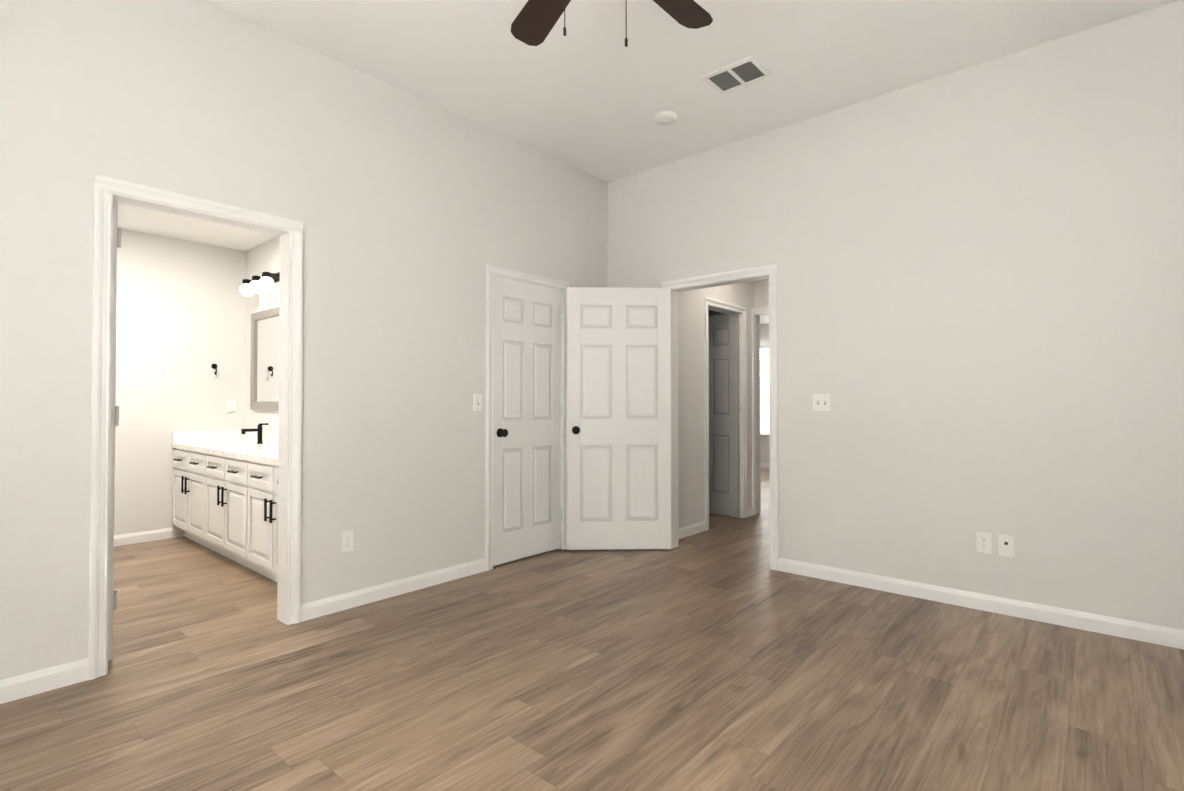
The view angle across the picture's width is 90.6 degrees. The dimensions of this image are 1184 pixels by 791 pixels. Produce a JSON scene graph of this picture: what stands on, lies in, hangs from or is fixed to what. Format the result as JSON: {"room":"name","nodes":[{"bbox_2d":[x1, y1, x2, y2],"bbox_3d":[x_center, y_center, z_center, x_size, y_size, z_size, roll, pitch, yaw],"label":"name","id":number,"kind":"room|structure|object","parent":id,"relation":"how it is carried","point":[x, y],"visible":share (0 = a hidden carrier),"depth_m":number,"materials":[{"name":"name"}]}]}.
{"room":"empty bedroom","nodes":[
{"label":"empty bedroom","id":0,"kind":"room"},
{"bbox_2d":[114,229,245,537],"bbox_3d":[-4.099,-0.074,4.630,0.120,2.600,2.650,-1,-1,41],"label":"wall","id":1,"kind":"structure","parent":0,"point":[180,324],"depth_m":5.04,"materials":[{"name":"white paint"}]},
{"bbox_2d":[114,528,171,546],"bbox_3d":[-4.222,1.178,4.369,0.014,0.088,1.820,-1,-1,41],"label":"baseboard","id":2,"kind":"structure","parent":1,"relation":"attached to","point":[140,537],"depth_m":4.89,"materials":[{"name":"white paint"}]},
{"bbox_2d":[172,431,243,442],"bbox_3d":[-3.447,0.364,5.264,0.020,0.100,0.542,-1,-1,41],"label":"backsplash","id":3,"kind":"structure","parent":1,"relation":"attached to","point":[177,436],"depth_m":5.21,"materials":[{"name":"white stone"}]},
{"bbox_2d":[211,364,216,374],"bbox_3d":[-3.406,-0.238,5.295,0.060,0.103,0.048,-1,-1,41],"label":"hook","id":4,"kind":"object","parent":1,"relation":"attached to","point":[213,366],"visible":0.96,"depth_m":5.30,"materials":[{"name":"black metal"}]},
{"bbox_2d":[227,400,235,411],"bbox_3d":[-3.333,0.096,5.413,0.009,0.115,0.070,-1,-1,41],"label":"outlet","id":5,"kind":"object","parent":1,"relation":"attached to","point":[231,405],"visible":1,"depth_m":5.41,"materials":[{"name":"white plastic"}]},
{"bbox_2d":[117,203,277,250],"bbox_3d":[-3.075,-1.436,3.761,2.830,0.100,2.650,-1,-1,41],"label":"ceiling","id":6,"kind":"structure","parent":0,"point":[142,220],"depth_m":4.84,"materials":[{"name":"white paint"}]},
{"bbox_2d":[244,236,279,431],"bbox_3d":[-2.201,-0.074,4.660,2.710,2.600,0.120,-1,-1,41],"label":"wall","id":7,"kind":"structure","parent":0,"point":[263,257],"depth_m":5.29,"materials":[{"name":"white paint"}]},
{"bbox_2d":[240,272,279,295],"bbox_3d":[-2.834,-0.958,5.018,0.600,0.172,0.183,-1,-1,41],"label":"sconce","id":8,"kind":"object","parent":7,"relation":"attached to","point":[259,284],"visible":0.98,"depth_m":4.95,"materials":[{"name":"white glass"}]},
{"bbox_2d":[244,431,277,442],"bbox_3d":[-2.282,0.356,4.627,2.616,0.100,0.019,-1,-1,41],"label":"backsplash","id":9,"kind":"structure","parent":7,"relation":"attached to","point":[256,436],"depth_m":5.06,"materials":[{"name":"white stone"}]},
{"bbox_2d":[250,307,278,409],"bbox_3d":[-2.784,-0.314,5.068,0.840,0.870,0.029,-1,-1,41],"label":"bathroom mirror","id":10,"kind":"object","parent":7,"relation":"attached to","point":[264,382],"visible":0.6,"depth_m":5.14,"materials":[{"name":"clear glass"}]},
{"bbox_2d":[0,0,607,679],"bbox_3d":[-1.557,-0.343,3.246,0.120,3.100,5.280,-1,-1,41],"label":"wall","id":11,"kind":"structure","parent":0,"point":[414,214],"depth_m":3.17,"materials":[{"name":"white paint"}]},
{"bbox_2d":[0,658,88,703],"bbox_3d":[-2.629,1.146,1.885,0.014,0.088,1.547,-1,-1,41],"label":"baseboard","id":12,"kind":"structure","parent":11,"relation":"attached to","point":[35,682],"depth_m":2.36,"materials":[{"name":"white paint"}]},
{"bbox_2d":[108,202,120,660],"bbox_3d":[-2.438,0.156,2.869,0.734,2.070,0.169,-1,-1,41],"label":"bathroom door","id":13,"kind":"structure","parent":11,"relation":"in","point":[114,423],"depth_m":2.64,"materials":[{"name":"white paint"}]},
{"bbox_2d":[88,174,303,679],"bbox_3d":[-1.891,0.132,2.854,0.161,2.140,0.865,-1,-1,41],"label":"door frame","id":14,"kind":"structure","parent":11,"relation":"attached to","point":[108,191],"depth_m":2.75,"materials":[{"name":"white paint"}]},
{"bbox_2d":[341,530,353,552],"bbox_3d":[-1.389,0.829,3.325,0.009,0.115,0.070,-1,-1,41],"label":"outlet","id":15,"kind":"object","parent":11,"relation":"attached to","point":[347,541],"visible":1,"depth_m":3.32,"materials":[{"name":"white plastic"}]},
{"bbox_2d":[301,558,486,621],"bbox_3d":[-1.147,1.168,3.597,0.014,0.088,1.254,-1,-1,41],"label":"baseboard","id":16,"kind":"structure","parent":11,"relation":"attached to","point":[314,609],"depth_m":3.50,"materials":[{"name":"white paint"}]},
{"bbox_2d":[473,394,481,410],"bbox_3d":[-0.780,0.048,4.029,0.022,0.115,0.070,-1,-1,41],"label":"light switch","id":17,"kind":"object","parent":11,"relation":"attached to","point":[477,405],"visible":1,"depth_m":4.03,"materials":[{"name":"white plastic"}]},
{"bbox_2d":[493,276,561,565],"bbox_3d":[-0.488,0.176,4.426,0.169,2.070,0.704,-1,-1,41],"label":"closet door","id":18,"kind":"structure","parent":11,"relation":"in","point":[527,509],"depth_m":4.39,"materials":[{"name":"white paint"}]},
{"bbox_2d":[485,264,569,570],"bbox_3d":[-0.514,0.153,4.444,0.161,2.140,0.835,-1,-1,41],"label":"trim","id":19,"kind":"structure","parent":11,"relation":"attached to","point":[492,271],"depth_m":4.15,"materials":[{"name":"white paint"}]},
{"bbox_2d":[0,468,1183,790],"bbox_3d":[0.850,1.283,5.149,7.400,0.100,11.700,-1,-1,41],"label":"floor","id":20,"kind":"structure","parent":0,"point":[718,656],"depth_m":2.37,"materials":[{"name":"brown wood"}]},
{"bbox_2d":[172,447,277,581],"bbox_3d":[-2.472,0.833,4.408,2.606,0.780,0.589,-1,-1,41],"label":"bathroom vanity","id":21,"kind":"object","parent":20,"relation":"on","point":[225,493],"depth_m":4.16,"materials":[{"name":"white paint"}]},
{"bbox_2d":[172,439,277,462],"bbox_3d":[-2.459,0.423,4.421,2.616,0.040,0.561,-1,-1,41],"label":"countertop","id":22,"kind":"structure","parent":21,"relation":"on","point":[242,448],"depth_m":4.46,"materials":[{"name":"white stone"}]},
{"bbox_2d":[203,0,1177,181],"bbox_3d":[-0.037,-1.960,1.951,4.140,0.100,5.280,-1,-1,41],"label":"ceiling","id":23,"kind":"structure","parent":0,"point":[590,93],"depth_m":3.25,"materials":[{"name":"white paint"}]},
{"bbox_2d":[511,0,712,46],"bbox_3d":[0.046,-1.521,1.942,1.236,0.776,1.192,-1,-1,41],"label":"ceiling fan","id":24,"kind":"object","parent":23,"relation":"hanging from","point":[533,22],"visible":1,"depth_m":2.31,"materials":[{"name":"brown wood"}]},
{"bbox_2d":[655,111,676,125],"bbox_3d":[0.500,-1.861,3.946,0.148,0.043,0.148,-1,-1,41],"label":"smoke detector","id":25,"kind":"object","parent":23,"relation":"attached to","point":[664,118],"visible":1,"depth_m":3.91,"materials":[{"name":"white plastic"}]},
{"bbox_2d":[701,55,771,94],"bbox_3d":[0.851,-1.883,3.450,0.330,0.012,0.250,-1,-1,41],"label":"ceiling vent","id":26,"kind":"object","parent":23,"relation":"in","point":[748,70],"visible":1,"depth_m":3.44,"materials":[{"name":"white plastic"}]},
{"bbox_2d":[678,281,759,527],"bbox_3d":[1.145,-0.061,5.599,0.120,2.600,1.820,-1,-1,41],"label":"wall","id":27,"kind":"structure","parent":0,"point":[691,421],"depth_m":5.27,"materials":[{"name":"white paint"}]},
{"bbox_2d":[679,521,705,538],"bbox_3d":[0.819,1.188,5.104,0.014,0.088,0.670,-1,-1,41],"label":"baseboard","id":28,"kind":"structure","parent":27,"relation":"attached to","point":[690,530],"depth_m":5.17,"materials":[{"name":"white paint"}]},
{"bbox_2d":[708,314,739,516],"bbox_3d":[1.235,0.199,6.169,0.689,2.070,0.169,-1,-1,41],"label":"door","id":29,"kind":"structure","parent":27,"relation":"in","point":[724,456],"depth_m":6.04,"materials":[{"name":"grey paint"}]},
{"bbox_2d":[704,297,746,530],"bbox_3d":[1.256,0.170,5.724,0.161,2.140,0.820,-1,-1,41],"label":"door frame","id":30,"kind":"structure","parent":27,"relation":"attached to","point":[718,306],"depth_m":5.94,"materials":[{"name":"white paint"}]},
{"bbox_2d":[708,279,768,315],"bbox_3d":[1.421,-0.050,6.484,3.100,2.600,0.120,-1,-1,41],"label":"wall","id":31,"kind":"structure","parent":0,"point":[761,293],"depth_m":6.12,"materials":[{"name":"white paint"}]},
{"bbox_2d":[752,307,768,514],"bbox_3d":[2.111,-0.058,5.859,1.241,2.600,0.198,-1,-1,41],"label":"door frame","id":32,"kind":"structure","parent":31,"relation":"attached to","point":[758,311],"depth_m":6.11,"materials":[{"name":"white paint"}]},
{"bbox_2d":[760,323,768,462],"bbox_3d":[3.774,-0.003,10.055,4.460,2.600,0.120,-1,-1,41],"label":"wall","id":33,"kind":"structure","parent":0,"point":[764,439],"depth_m":10.55,"materials":[{"name":"white paint"}]},
{"bbox_2d":[760,348,768,434],"bbox_3d":[3.159,-0.058,10.469,1.210,1.600,0.059,-1,-1,41],"label":"window blinds","id":34,"kind":"object","parent":33,"relation":"attached to","point":[764,391],"visible":0.23,"depth_m":10.53,"materials":[{"name":"white paint"}]},
{"bbox_2d":[760,463,768,467],"bbox_3d":[3.722,1.252,9.995,4.200,0.088,0.014,-1,-1,41],"label":"baseboard","id":35,"kind":"structure","parent":33,"relation":"attached to","point":[762,465],"depth_m":10.52,"materials":[{"name":"white paint"}]},
{"bbox_2d":[760,315,768,323],"bbox_3d":[1.829,-1.382,7.828,4.460,0.100,6.060,-1,-1,41],"label":"ceiling","id":36,"kind":"structure","parent":0,"point":[764,319],"depth_m":10.04,"materials":[{"name":"white paint"}]},
{"bbox_2d":[608,0,1183,629],"bbox_3d":[1.697,-0.335,3.841,4.020,3.100,0.120,-1,-1,41],"label":"wall","id":37,"kind":"structure","parent":0,"point":[980,296],"depth_m":3.32,"materials":[{"name":"white paint"}]},
{"bbox_2d":[567,287,670,549],"bbox_3d":[0.218,0.179,4.645,0.831,2.070,0.169,0,-1,-2],"label":"bedroom door","id":38,"kind":"structure","parent":37,"relation":"in","point":[618,418],"depth_m":4.63,"materials":[{"name":"white paint"}]},
{"bbox_2d":[662,264,778,570],"bbox_3d":[0.979,0.153,4.457,0.962,2.140,0.161,-1,-1,41],"label":"door frame","id":39,"kind":"structure","parent":37,"relation":"attached to","point":[770,272],"depth_m":4.24,"materials":[{"name":"white paint"}]},
{"bbox_2d":[813,394,830,410],"bbox_3d":[1.524,0.046,3.892,0.116,0.115,0.022,-1,-1,41],"label":"light switch","id":40,"kind":"object","parent":37,"relation":"attached to","point":[821,402],"visible":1,"depth_m":3.89,"materials":[{"name":"white plastic"}]},
{"bbox_2d":[778,558,1183,648],"bbox_3d":[2.179,1.164,3.315,2.329,0.088,0.014,-1,-1,41],"label":"baseboard","id":41,"kind":"structure","parent":37,"relation":"attached to","point":[1139,631],"depth_m":3.24,"materials":[{"name":"white paint"}]},
{"bbox_2d":[977,531,991,553],"bbox_3d":[2.208,0.828,3.298,0.070,0.115,0.009,-1,-1,41],"label":"outlet","id":42,"kind":"object","parent":37,"relation":"attached to","point":[984,542],"visible":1,"depth_m":3.29,"materials":[{"name":"white plastic"}]},
{"bbox_2d":[998,534,1013,556],"bbox_3d":[2.286,0.827,3.230,0.070,0.115,0.009,-1,-1,41],"label":"outlet","id":43,"kind":"object","parent":37,"relation":"attached to","point":[1006,545],"visible":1,"depth_m":3.23,"materials":[{"name":"white plastic"}]}
]}

